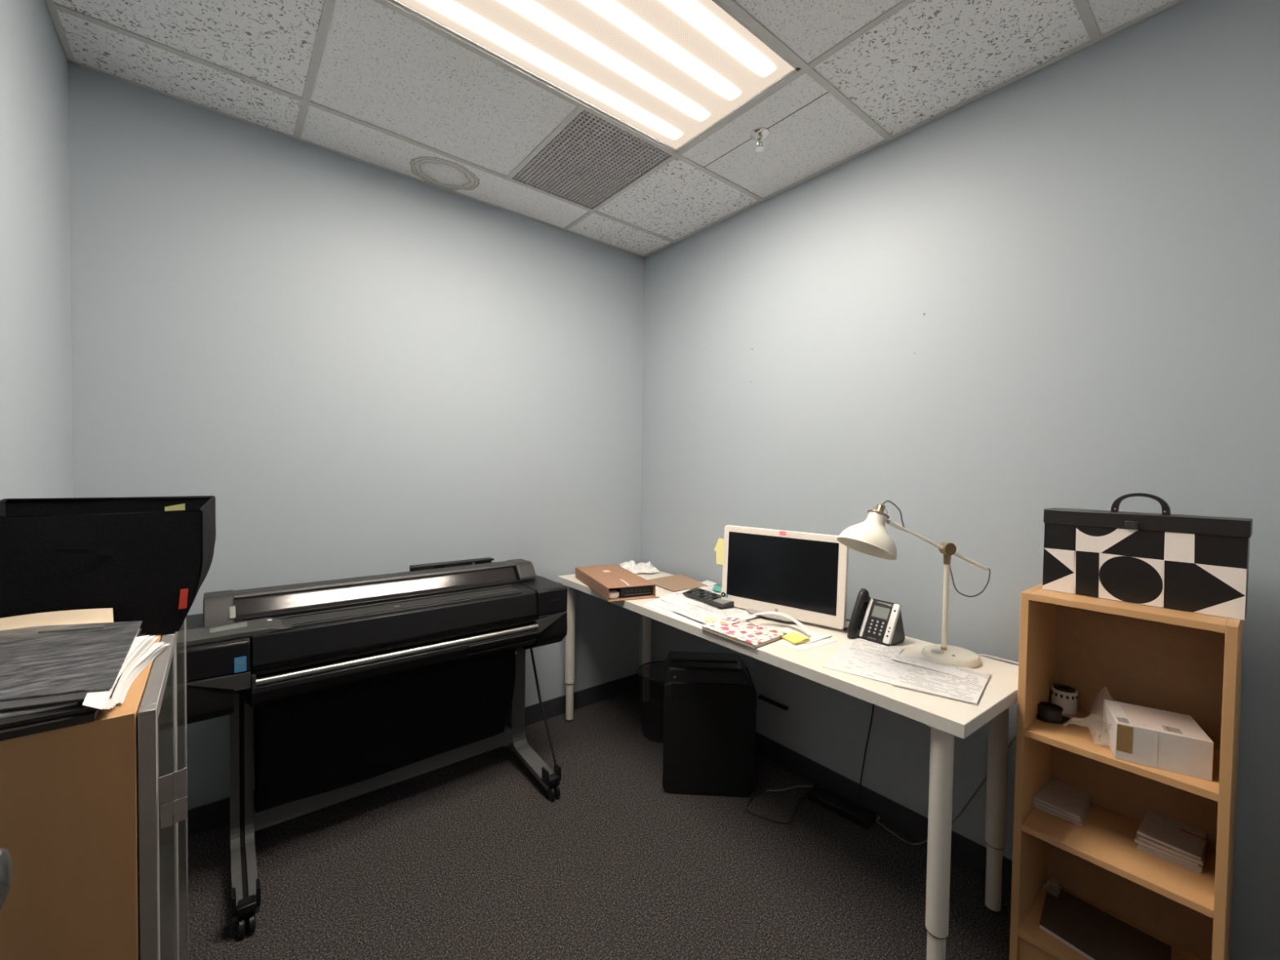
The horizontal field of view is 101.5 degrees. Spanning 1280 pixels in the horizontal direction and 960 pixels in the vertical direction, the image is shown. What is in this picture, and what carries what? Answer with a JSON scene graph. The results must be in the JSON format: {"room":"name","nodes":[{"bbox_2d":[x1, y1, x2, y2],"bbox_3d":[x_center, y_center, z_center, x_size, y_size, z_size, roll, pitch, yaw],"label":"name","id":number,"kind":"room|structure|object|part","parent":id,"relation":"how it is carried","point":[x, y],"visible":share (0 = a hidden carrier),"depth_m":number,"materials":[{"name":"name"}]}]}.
{"room":"office","nodes":[
{"label":"office","id":0,"kind":"room"},
{"bbox_2d":[0,0,73,500],"bbox_3d":[-1.030,-0.028,0.609,0.100,2.756,2.760,0,2,-39],"label":"wall","id":1,"kind":"structure","parent":0,"point":[36,403],"depth_m":1.36,"materials":[{"name":"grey paint"}]},
{"bbox_2d":[67,62,644,809],"bbox_3d":[-0.956,-0.074,2.506,2.600,2.756,0.100,0,2,-39],"label":"wall","id":2,"kind":"structure","parent":0,"point":[366,369],"depth_m":2.18,"materials":[{"name":"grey paint"}]},
{"bbox_2d":[187,673,638,836],"bbox_3d":[-0.941,1.254,2.498,2.400,0.100,0.006,0,2,-39],"label":"baseboard","id":3,"kind":"structure","parent":2,"relation":"attached to","point":[202,818],"depth_m":2.83,"materials":[{"name":"plastic"}]},
{"bbox_2d":[187,688,1011,959],"bbox_3d":[0.268,1.409,1.002,2.600,0.100,4.060,0,2,-39],"label":"floor","id":4,"kind":"structure","parent":0,"point":[472,858],"depth_m":1.77,"materials":[{"name":"carpet"}]},
{"bbox_2d":[0,617,188,959],"bbox_3d":[-0.989,0.814,0.916,0.327,1.058,0.800,0,2,-39],"label":"base cabinet","id":5,"kind":"object","parent":4,"relation":"on","point":[94,815],"visible":0.73,"depth_m":0.65,"materials":[{"name":"brown wood"}]},
{"bbox_2d":[0,709,102,741],"bbox_3d":[-0.861,0.286,0.715,0.243,0.009,0.375,0,2,-39],"label":"portfolio","id":6,"kind":"object","parent":5,"relation":"on","point":[8,733],"visible":0.17,"depth_m":0.62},
{"bbox_2d":[0,633,146,728],"bbox_3d":[-0.855,0.278,0.713,0.240,0.005,0.335,0,2,-39],"label":"document folder","id":7,"kind":"object","parent":6,"relation":"on","point":[5,722],"visible":0.17,"depth_m":0.62,"materials":[{"name":"black plastic"}]},
{"bbox_2d":[0,702,78,718],"bbox_3d":[-0.848,0.273,0.672,0.210,0.007,0.227,0,2,-39],"label":"paper stack","id":8,"kind":"object","parent":7,"relation":"on","point":[25,711],"visible":0.15,"depth_m":0.63,"materials":[{"name":"paper"}]},
{"bbox_2d":[0,621,142,711],"bbox_3d":[-0.877,0.252,0.738,0.240,0.034,0.398,0,2,-39],"label":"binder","id":9,"kind":"object","parent":8,"relation":"on","point":[46,665],"visible":1,"depth_m":0.72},
{"bbox_2d":[0,608,113,630],"bbox_3d":[-0.981,0.241,0.826,0.224,0.041,0.073,0,2,-39],"label":"manila folder","id":10,"kind":"object","parent":9,"relation":"on","point":[100,615],"visible":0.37,"depth_m":0.87,"materials":[{"name":"beige paper"}]},
{"bbox_3d":[-0.762,0.825,0.597,0.278,1.058,0.018,0,2,-39],"label":"panel","id":11,"kind":"part","parent":5,"relation":"part of","materials":[{"name":"brown wood"}]},
{"bbox_2d":[0,495,216,635],"bbox_3d":[-1.077,0.162,1.052,0.347,0.237,0.415,0,2,-39],"label":"fabric bin","id":12,"kind":"object","parent":5,"relation":"on","point":[148,563],"visible":0.94,"depth_m":0.93,"materials":[{"name":"black fabric"}]},
{"bbox_2d":[164,503,185,511],"bbox_3d":[-0.917,0.132,1.032,0.030,0.171,0.009,0,2,-39],"label":"paper","id":13,"kind":"object","parent":12,"relation":"in","point":[178,507],"visible":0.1,"depth_m":1.03,"materials":[{"name":"yellow paper"}]},
{"bbox_2d":[82,635,169,709],"bbox_3d":[-0.741,0.272,0.735,0.064,0.039,0.356,0,2,-32],"label":"paper stack","id":14,"kind":"object","parent":5,"relation":"on","point":[144,649],"visible":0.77,"depth_m":0.75,"materials":[{"name":"white paper"}]},
{"bbox_3d":[-1.000,0.294,0.888,0.278,0.018,0.764,0,2,-39],"label":"panel","id":15,"kind":"part","parent":5,"relation":"part of","materials":[{"name":"brown wood"}]},
{"bbox_3d":[-0.765,0.777,0.838,0.018,0.972,0.398,0,2,-39],"label":"door","id":16,"kind":"part","parent":5,"relation":"part of","materials":[{"name":"grey metal"}]},
{"bbox_3d":[-0.625,0.408,0.690,0.013,0.038,0.002,0,2,-39],"label":"latch plate","id":17,"kind":"part","parent":5,"relation":"part of","materials":[{"name":"grey metal"}]},
{"bbox_3d":[-0.626,0.443,0.691,0.012,0.031,0.002,0,2,-39],"label":"latch plate","id":18,"kind":"part","parent":5,"relation":"part of","materials":[{"name":"grey metal"}]},
{"bbox_3d":[-0.762,0.777,0.841,0.006,0.928,0.354,0,2,-39],"label":"glass","id":19,"kind":"part","parent":5,"relation":"part of","materials":[{"name":"clear glass"}]},
{"bbox_3d":[-0.615,0.442,0.700,0.014,0.031,0.002,0,2,-39],"label":"latch plate","id":20,"kind":"part","parent":5,"relation":"part of","materials":[{"name":"grey metal"}]},
{"bbox_3d":[-0.614,0.406,0.699,0.014,0.038,0.002,0,2,-39],"label":"latch plate","id":21,"kind":"part","parent":5,"relation":"part of","materials":[{"name":"grey metal"}]},
{"bbox_3d":[-1.016,0.766,1.150,0.018,0.972,0.398,0,2,-39],"label":"door","id":22,"kind":"part","parent":5,"relation":"part of","materials":[{"name":"grey metal"}]},
{"bbox_3d":[-1.013,0.766,1.153,0.006,0.928,0.354,0,2,-39],"label":"glass","id":23,"kind":"part","parent":5,"relation":"part of","materials":[{"name":"clear glass"}]},
{"bbox_2d":[186,557,567,938],"bbox_3d":[-0.952,0.846,2.045,1.318,0.938,0.633,0,2,-39],"label":"plotter","id":24,"kind":"object","parent":4,"relation":"on","point":[348,688],"visible":0.98,"depth_m":1.90,"materials":[{"name":"black plastic"}]},
{"bbox_3d":[-1.271,0.473,1.647,0.284,0.018,0.140,0,2,-39],"label":"control panel","id":25,"kind":"part","parent":24,"relation":"part of","materials":[{"name":"grey plastic"}]},
{"bbox_3d":[-1.334,0.739,1.831,0.015,0.023,0.280,0,2,-39],"label":"bin rail","id":26,"kind":"part","parent":24,"relation":"part of","materials":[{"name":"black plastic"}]},
{"bbox_3d":[-0.867,0.523,1.977,0.971,0.107,0.177,0,2,-39],"label":"lid","id":27,"kind":"part","parent":24,"relation":"part of","materials":[{"name":"black plastic"}]},
{"bbox_2d":[409,557,493,571],"bbox_3d":[-0.845,0.400,2.368,0.365,0.058,0.050,0,2,-39],"label":"tray","id":28,"kind":"object","parent":24,"relation":"on","point":[484,560],"depth_m":2.35,"materials":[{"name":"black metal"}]},
{"bbox_3d":[-0.548,0.659,2.117,0.298,0.039,0.026,0,2,-39],"label":"apron rail","id":29,"kind":"part","parent":24,"relation":"part of","materials":[{"name":"grey plastic"}]},
{"bbox_3d":[-0.424,0.985,2.292,0.012,0.460,0.250,0,2,-40],"label":"brace rod","id":30,"kind":"part","parent":24,"relation":"part of","materials":[{"name":"black plastic"}]},
{"bbox_2d":[637,661,666,681],"bbox_3d":[0.116,1.148,2.708,0.265,0.326,0.265,0,2,-39],"label":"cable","id":31,"kind":"object","parent":4,"relation":"on","point":[639,667],"visible":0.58,"depth_m":2.68,"materials":[{"name":"grey plastic"}]},
{"bbox_2d":[662,650,756,797],"bbox_3d":[0.298,1.058,2.311,0.386,0.536,0.242,1,1,4],"label":"paper shredder","id":32,"kind":"object","parent":4,"relation":"on","point":[710,698],"visible":1,"depth_m":2.20,"materials":[{"name":"black plastic"}]},
{"bbox_2d":[745,761,806,823],"bbox_3d":[0.577,1.283,2.154,0.328,0.105,0.256,2,2,31],"label":"power cable","id":33,"kind":"object","parent":4,"relation":"on","point":[757,777],"visible":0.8,"depth_m":2.10,"materials":[{"name":"black rubber"}]},
{"bbox_2d":[557,569,1018,959],"bbox_3d":[0.381,0.940,2.221,0.568,0.780,2.016,0,2,-37],"label":"desk","id":34,"kind":"object","parent":4,"relation":"on","point":[946,717],"visible":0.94,"depth_m":1.58,"materials":[{"name":"white laminate"}]},
{"bbox_3d":[-0.382,1.192,2.837,0.042,0.207,0.042,0,2,-37],"label":"leg","id":35,"kind":"part","parent":34,"relation":"part of","materials":[{"name":"white metal"}]},
{"bbox_2d":[575,564,659,601],"bbox_3d":[-0.131,0.503,2.604,0.244,0.059,0.550,0,2,-23],"label":"cardboard box","id":36,"kind":"object","parent":34,"relation":"on","point":[602,578],"visible":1,"depth_m":2.53,"materials":[{"name":"brown cardboard"}]},
{"bbox_2d":[608,590,619,599],"bbox_3d":[-0.123,0.518,2.369,0.059,0.035,0.044,0,2,-23],"label":"computer mouse","id":37,"kind":"object","parent":36,"relation":"in","point":[613,594],"visible":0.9,"depth_m":2.35,"materials":[{"name":"white plastic"}]},
{"bbox_2d":[608,585,653,598],"bbox_3d":[-0.046,0.511,2.475,0.164,0.046,0.161,0,2,-23],"label":"router","id":38,"kind":"object","parent":36,"relation":"in","point":[628,592],"visible":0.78,"depth_m":2.40,"materials":[{"name":"black plastic"}]},
{"bbox_2d":[618,560,659,573],"bbox_3d":[-0.006,0.492,3.030,0.207,0.052,0.262,0,1,-18],"label":"plastic wrap","id":39,"kind":"object","parent":34,"relation":"on","point":[641,567],"visible":0.98,"depth_m":2.98,"materials":[{"name":"white plastic"}]},
{"bbox_3d":[0.036,1.190,3.063,0.042,0.212,0.042,0,2,-37],"label":"leg","id":40,"kind":"part","parent":34,"relation":"part of","materials":[{"name":"white metal"}]},
{"bbox_2d":[642,593,702,627],"bbox_3d":[0.192,0.546,2.222,0.254,0.002,0.474,0,2,-37],"label":"paper sheet","id":41,"kind":"object","parent":34,"relation":"on","point":[651,605],"visible":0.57,"depth_m":2.22,"materials":[{"name":"white paper"}]},
{"bbox_2d":[655,601,706,625],"bbox_3d":[0.240,0.545,2.180,0.251,0.002,0.458,0,2,-34],"label":"paper sheet","id":42,"kind":"object","parent":41,"relation":"on","point":[666,606],"visible":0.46,"depth_m":2.19,"materials":[{"name":"white paper"}]},
{"bbox_2d":[661,593,702,608],"bbox_3d":[0.301,0.542,2.271,0.288,0.002,0.507,0,2,-33],"label":"paper sheet","id":43,"kind":"object","parent":42,"relation":"on","point":[681,600],"visible":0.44,"depth_m":2.34,"materials":[{"name":"white paper"}]},
{"bbox_2d":[699,586,721,595],"bbox_3d":[0.335,0.537,2.455,0.164,0.002,0.342,0,2,-31],"label":"paper sheet","id":44,"kind":"object","parent":43,"relation":"on","point":[705,588],"visible":0.21,"depth_m":2.54,"materials":[{"name":"white paper"}]},
{"bbox_2d":[711,584,721,591],"bbox_3d":[0.376,0.525,2.538,0.041,0.002,0.142,1,1,16],"label":"tab","id":45,"kind":"object","parent":44,"relation":"on","point":[717,588],"visible":0.97,"depth_m":2.54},
{"bbox_2d":[686,599,759,620],"bbox_3d":[0.369,0.540,2.248,0.250,0.002,0.375,0,2,-38],"label":"paper sheet","id":46,"kind":"object","parent":43,"relation":"on","point":[734,611],"visible":0.41,"depth_m":2.17,"materials":[{"name":"white paper"}]},
{"bbox_2d":[682,587,733,608],"bbox_3d":[0.303,0.520,2.319,0.085,0.027,0.278,0,2,-30],"label":"calculator","id":47,"kind":"object","parent":46,"relation":"on","point":[704,596],"visible":1,"depth_m":2.30,"materials":[{"name":"grey plastic"}]},
{"bbox_2d":[671,605,728,623],"bbox_3d":[0.242,0.539,2.102,0.134,0.002,0.234,0,2,-36],"label":"paper form","id":48,"kind":"object","parent":42,"relation":"on","point":[694,612],"visible":1,"depth_m":2.10,"materials":[{"name":"white paper"}]},
{"bbox_2d":[702,617,716,622],"bbox_3d":[0.269,0.540,2.019,0.048,0.002,0.044,0,2,-35],"label":"tab","id":49,"kind":"object","parent":48,"relation":"on","point":[708,620],"visible":1,"depth_m":2.02,"materials":[{"name":"yellow paper"}]},
{"bbox_2d":[670,590,684,594],"bbox_3d":[0.199,0.538,2.535,0.063,0.003,0.173,2,2,41],"label":"card","id":50,"kind":"object","parent":34,"relation":"on","point":[682,591],"visible":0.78,"depth_m":2.50,"materials":[{"name":"paper"}]},
{"bbox_2d":[647,573,707,591],"bbox_3d":[0.200,0.529,2.701,0.309,0.004,0.292,0,2,-38],"label":"envelope","id":51,"kind":"object","parent":34,"relation":"on","point":[675,583],"visible":0.94,"depth_m":2.68,"materials":[{"name":"paper"}]},
{"bbox_2d":[683,580,716,591],"bbox_3d":[0.275,0.536,2.598,0.079,0.002,0.385,2,2,36],"label":"folded paper","id":52,"kind":"object","parent":34,"relation":"on","point":[708,583],"visible":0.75,"depth_m":2.70,"materials":[{"name":"white paper"}]},
{"bbox_2d":[701,616,786,648],"bbox_3d":[0.374,0.550,1.901,0.190,0.014,0.272,0,2,-38],"label":"notebook","id":53,"kind":"object","parent":34,"relation":"on","point":[745,633],"visible":0.93,"depth_m":1.87,"materials":[{"name":"paper"}]},
{"bbox_2d":[730,611,810,635],"bbox_3d":[0.491,0.524,1.948,0.288,0.039,0.124,1,2,24],"label":"cable","id":54,"kind":"object","parent":53,"relation":"on","point":[786,615],"visible":1,"depth_m":1.97,"materials":[{"name":"white plastic"}]},
{"bbox_2d":[720,524,848,629],"bbox_3d":[0.587,0.375,2.122,0.526,0.348,0.205,2,2,41],"label":"desktop computer","id":55,"kind":"object","parent":34,"relation":"on","point":[803,576],"visible":0.91,"depth_m":2.06,"materials":[{"name":"white plastic"}]},
{"bbox_2d":[714,537,724,553],"bbox_3d":[0.361,0.290,2.286,0.090,0.068,0.006,2,2,38],"label":"sticky note","id":56,"kind":"object","parent":55,"relation":"attached to","point":[719,546],"visible":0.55,"depth_m":2.29,"materials":[{"name":"yellow paper"}]},
{"bbox_2d":[715,551,723,564],"bbox_3d":[0.365,0.341,2.284,0.079,0.061,0.006,2,2,39],"label":"sticky note","id":57,"kind":"object","parent":55,"relation":"attached to","point":[719,556],"visible":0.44,"depth_m":2.30,"materials":[{"name":"yellow paper"}]},
{"bbox_2d":[779,625,831,644],"bbox_3d":[0.576,0.558,1.879,0.171,0.002,0.147,2,2,43],"label":"paper sheet","id":58,"kind":"object","parent":34,"relation":"on","point":[814,636],"visible":0.56,"depth_m":1.90,"materials":[{"name":"white paper"}]},
{"bbox_2d":[782,631,809,644],"bbox_3d":[0.537,0.550,1.822,0.073,0.013,0.074,0,2,-32],"label":"sticky note pad","id":59,"kind":"object","parent":58,"relation":"on","point":[793,637],"visible":1,"depth_m":1.81,"materials":[{"name":"yellow paper"}]},
{"bbox_2d":[776,638,836,650],"bbox_3d":[0.578,0.561,1.815,0.190,0.002,0.105,0,2,-33],"label":"paper sheet","id":60,"kind":"object","parent":34,"relation":"on","point":[800,646],"visible":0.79,"depth_m":1.79,"materials":[{"name":"white paper"}]},
{"bbox_2d":[857,703,874,804],"bbox_3d":[0.894,0.953,2.054,0.053,0.716,0.095,1,1,17],"label":"hanging cable","id":61,"kind":"object","parent":34,"relation":"hanging from","point":[873,704],"visible":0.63,"depth_m":2.09,"materials":[{"name":"black plastic"}]},
{"bbox_2d":[822,639,916,691],"bbox_3d":[0.747,0.568,1.632,0.265,0.003,0.326,2,2,37],"label":"printed form","id":62,"kind":"object","parent":34,"relation":"on","point":[879,668],"visible":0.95,"depth_m":1.60,"materials":[{"name":"white paper"}]},
{"bbox_2d":[849,637,903,657],"bbox_3d":[0.788,0.563,1.760,0.169,0.002,0.143,2,2,42],"label":"printed form","id":63,"kind":"object","parent":62,"relation":"on","point":[859,644],"visible":0.98,"depth_m":1.75,"materials":[{"name":"white paper"}]},
{"bbox_2d":[843,588,905,646],"bbox_3d":[0.804,0.479,1.883,0.143,0.172,0.235,0,2,-35],"label":"telephone","id":64,"kind":"object","parent":34,"relation":"on","point":[874,620],"visible":0.91,"depth_m":1.84,"materials":[{"name":"black plastic"}]},
{"bbox_3d":[0.844,0.497,1.831,0.082,0.135,0.104,0,2,-35],"label":"plate","id":65,"kind":"part","parent":64,"relation":"part of","materials":[{"name":"black plastic"}]},
{"bbox_2d":[836,500,991,668],"bbox_3d":[0.878,0.318,1.643,0.526,0.505,0.177,1,1,-7],"label":"desk lamp","id":66,"kind":"object","parent":34,"relation":"on","point":[870,537],"visible":1,"depth_m":1.64,"materials":[{"name":"white metal"}]},
{"bbox_3d":[0.701,0.173,1.618,0.166,0.156,0.178,0,2,-39],"label":"lamp shade","id":67,"kind":"part","parent":66,"relation":"part of","materials":[{"name":"white metal"}]},
{"bbox_3d":[0.795,0.108,1.639,0.075,0.087,0.012,1,1,0],"label":"cord","id":68,"kind":"part","parent":66,"relation":"part of","materials":[{"name":"grey fabric"}]},
{"bbox_3d":[0.949,0.209,1.663,0.352,0.163,0.012,1,1,-8],"label":"arm","id":69,"kind":"part","parent":66,"relation":"part of","materials":[{"name":"white metal"}]},
{"bbox_3d":[1.059,0.314,1.694,0.154,0.136,0.030,1,1,-10],"label":"cord","id":70,"kind":"part","parent":66,"relation":"part of","materials":[{"name":"grey fabric"}]},
{"bbox_3d":[0.754,1.243,1.335,0.042,0.212,0.042,0,2,-37],"label":"leg","id":71,"kind":"part","parent":34,"relation":"part of","materials":[{"name":"white metal"}]},
{"bbox_2d":[893,653,990,704],"bbox_3d":[0.881,0.569,1.512,0.200,0.005,0.321,2,2,39],"label":"printed form","id":72,"kind":"object","parent":34,"relation":"on","point":[969,689],"visible":0.95,"depth_m":1.47,"materials":[{"name":"white paper"}]},
{"bbox_2d":[889,653,968,678],"bbox_3d":[0.877,0.564,1.595,0.067,0.002,0.214,0,2,-41],"label":"printed form","id":73,"kind":"object","parent":72,"relation":"on","point":[896,656],"visible":1,"depth_m":1.59,"materials":[{"name":"white paper"}]},
{"bbox_3d":[1.115,1.240,1.647,0.042,0.212,0.042,0,2,-37],"label":"leg","id":74,"kind":"part","parent":34,"relation":"part of","materials":[{"name":"white metal"}]},
{"bbox_2d":[977,653,1018,664],"bbox_3d":[1.139,0.569,1.660,0.166,0.007,0.038,2,2,35],"label":"cable","id":75,"kind":"object","parent":34,"relation":"on","point":[977,654],"visible":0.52,"depth_m":1.67,"materials":[{"name":"white plastic"}]},
{"bbox_2d":[806,784,876,829],"bbox_3d":[0.812,1.321,2.119,0.080,0.035,0.260,-1,2,-45],"label":"power strip","id":76,"kind":"object","parent":4,"relation":"on","point":[857,814],"visible":1,"depth_m":2.10,"materials":[{"name":"black plastic"}]},
{"bbox_2d":[766,735,1016,844],"bbox_3d":[0.938,1.083,2.040,0.857,0.526,0.189,2,2,38],"label":"cable","id":77,"kind":"object","parent":4,"relation":"on","point":[1015,737],"visible":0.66,"depth_m":1.90,"materials":[{"name":"grey plastic"}]},
{"bbox_2d":[1008,582,1244,959],"bbox_3d":[1.255,0.835,1.367,0.280,1.055,0.388,0,2,-39],"label":"bookcase","id":78,"kind":"object","parent":4,"relation":"on","point":[1183,662],"visible":0.69,"depth_m":1.41,"materials":[{"name":"brown wood"}]},
{"bbox_3d":[1.139,0.830,1.511,0.280,1.055,0.018,0,2,-39],"label":"panel","id":79,"kind":"part","parent":78,"relation":"part of","materials":[{"name":"brown wood"}]},
{"bbox_2d":[1036,702,1073,724],"bbox_3d":[1.166,0.656,1.473,0.089,0.037,0.061,1,1,13],"label":"tape dispenser","id":80,"kind":"object","parent":78,"relation":"on","point":[1047,712],"visible":0.98,"depth_m":1.46,"materials":[{"name":"black plastic"}]},
{"bbox_2d":[1033,777,1090,826],"bbox_3d":[1.230,0.918,1.528,0.218,0.032,0.124,-1,2,-42],"label":"card stack","id":81,"kind":"object","parent":78,"relation":"on","point":[1055,797],"visible":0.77,"depth_m":1.48,"materials":[{"name":"paper"}]},
{"bbox_2d":[1050,684,1078,715],"bbox_3d":[1.244,0.641,1.533,0.061,0.066,0.061,0,2,-39],"label":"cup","id":82,"kind":"object","parent":78,"relation":"on","point":[1064,696],"visible":0.94,"depth_m":1.51,"materials":[{"name":"white ceramic"}]},
{"bbox_2d":[1039,882,1171,959],"bbox_3d":[1.229,1.221,1.392,0.231,0.011,0.281,0,2,-39],"label":"box","id":83,"kind":"object","parent":78,"relation":"on","point":[1088,930],"visible":1,"depth_m":1.41,"materials":[{"name":"black cardboard"}]},
{"bbox_3d":[1.248,1.238,1.375,0.274,0.018,0.352,0,2,-39],"label":"shelf","id":84,"kind":"part","parent":78,"relation":"part of","materials":[{"name":"brown wood"}]},
{"bbox_3d":[1.252,0.948,1.368,0.272,0.018,0.352,0,2,-39],"label":"shelf","id":85,"kind":"part","parent":78,"relation":"part of","materials":[{"name":"brown wood"}]},
{"bbox_3d":[1.256,0.688,1.362,0.272,0.018,0.352,0,2,-39],"label":"shelf","id":86,"kind":"part","parent":78,"relation":"part of","materials":[{"name":"brown wood"}]},
{"bbox_3d":[1.263,0.317,1.354,0.280,0.018,0.352,0,2,-39],"label":"panel","id":87,"kind":"part","parent":78,"relation":"part of","materials":[{"name":"brown wood"}]},
{"bbox_2d":[1042,493,1253,620],"bbox_3d":[1.269,0.171,1.333,0.108,0.275,0.374,0,2,-39],"label":"case","id":88,"kind":"object","parent":78,"relation":"on","point":[1191,563],"visible":1,"depth_m":1.28,"materials":[{"name":"black plastic"}]},
{"bbox_3d":[1.273,0.059,1.331,0.014,0.052,0.110,0,2,-39],"label":"handle","id":89,"kind":"part","parent":88,"relation":"part of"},
{"bbox_3d":[1.273,0.104,1.334,0.100,0.038,0.374,0,2,-39],"label":"lid","id":90,"kind":"part","parent":88,"relation":"part of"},
{"bbox_2d":[1102,698,1213,781],"bbox_3d":[1.272,0.635,1.295,0.166,0.091,0.159,2,2,33],"label":"carton","id":91,"kind":"object","parent":78,"relation":"on","point":[1158,739],"visible":1,"depth_m":1.25,"materials":[{"name":"white cardboard"}]},
{"bbox_2d":[1134,809,1208,873],"bbox_3d":[1.383,0.915,1.353,0.221,0.050,0.118,0,2,-38],"label":"card stack","id":92,"kind":"object","parent":78,"relation":"on","point":[1158,835],"visible":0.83,"depth_m":1.31,"materials":[{"name":"white paper"}]},
{"bbox_3d":[1.372,0.841,1.223,0.280,1.055,0.018,0,2,-39],"label":"panel","id":93,"kind":"part","parent":78,"relation":"part of","materials":[{"name":"brown wood"}]},
{"bbox_2d":[53,0,1173,255],"bbox_3d":[-0.070,-1.390,1.399,2.600,0.146,2.860,0,2,-39],"label":"ceiling","id":94,"kind":"structure","parent":0,"point":[380,67],"depth_m":1.74,"materials":[{"name":"tile"}]},
{"bbox_2d":[512,110,671,208],"bbox_3d":[-0.219,-1.354,2.238,0.437,0.028,0.596,0,2,-39],"label":"ceiling vent","id":95,"kind":"object","parent":94,"relation":"in","point":[592,159],"visible":1,"depth_m":2.21,"materials":[{"name":"metal"}]},
{"bbox_2d":[387,0,800,152],"bbox_3d":[-0.133,-1.373,1.521,1.194,0.109,0.584,0,2,-39],"label":"ceiling light","id":96,"kind":"object","parent":94,"relation":"attached to","point":[669,72],"visible":0.94,"depth_m":1.62,"materials":[{"name":"metal"}]},
{"bbox_2d":[750,127,769,151],"bbox_3d":[0.458,-1.294,1.999,0.074,0.062,0.074,0,2,-39],"label":"sprinkler","id":97,"kind":"object","parent":94,"relation":"attached to","point":[758,134],"visible":1,"depth_m":1.99,"materials":[{"name":"silver metal"}]},
{"bbox_3d":[0.458,-1.289,1.999,0.024,0.048,0.027,1,1,10],"label":"frame","id":98,"kind":"part","parent":97,"relation":"part of","materials":[{"name":"silver metal"}]},
{"bbox_2d":[638,0,1279,959],"bbox_3d":[0.915,-0.040,2.179,0.100,2.756,2.760,0,2,-39],"label":"wall","id":99,"kind":"structure","parent":0,"point":[1087,245],"depth_m":1.75,"materials":[{"name":"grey paint"}]},
{"bbox_2d":[44,0,1184,257],"bbox_3d":[-0.071,-1.315,1.401,2.400,0.004,2.660,0,2,-39],"label":"grid","id":100,"kind":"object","parent":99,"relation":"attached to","point":[1082,6],"depth_m":1.77,"materials":[{"name":"metal"}]},
{"bbox_2d":[758,694,788,710],"bbox_3d":[0.622,1.043,2.451,0.026,0.014,0.160,0,2,-39],"label":"plug adapter","id":101,"kind":"object","parent":99,"relation":"attached to","point":[761,697],"visible":1,"depth_m":2.44,"materials":[{"name":"black plastic"}]},
{"bbox_2d":[638,673,1012,890],"bbox_3d":[0.826,1.286,2.216,0.006,0.100,2.654,0,2,-39],"label":"baseboard","id":102,"kind":"structure","parent":99,"relation":"attached to","point":[966,851],"depth_m":2.09,"materials":[{"name":"plastic"}]},
{"bbox_3d":[0.778,0.003,0.360,2.400,2.756,0.100,0,2,-39],"label":"wall","id":103,"kind":"structure","parent":0,"visible":0},
{"bbox_2d":[0,848,13,910],"bbox_3d":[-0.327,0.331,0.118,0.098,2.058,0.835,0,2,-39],"label":"door handle","id":104,"kind":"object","parent":103,"relation":"in","point":[6,862],"depth_m":0.42,"materials":[{"name":"metal"}]}
]}

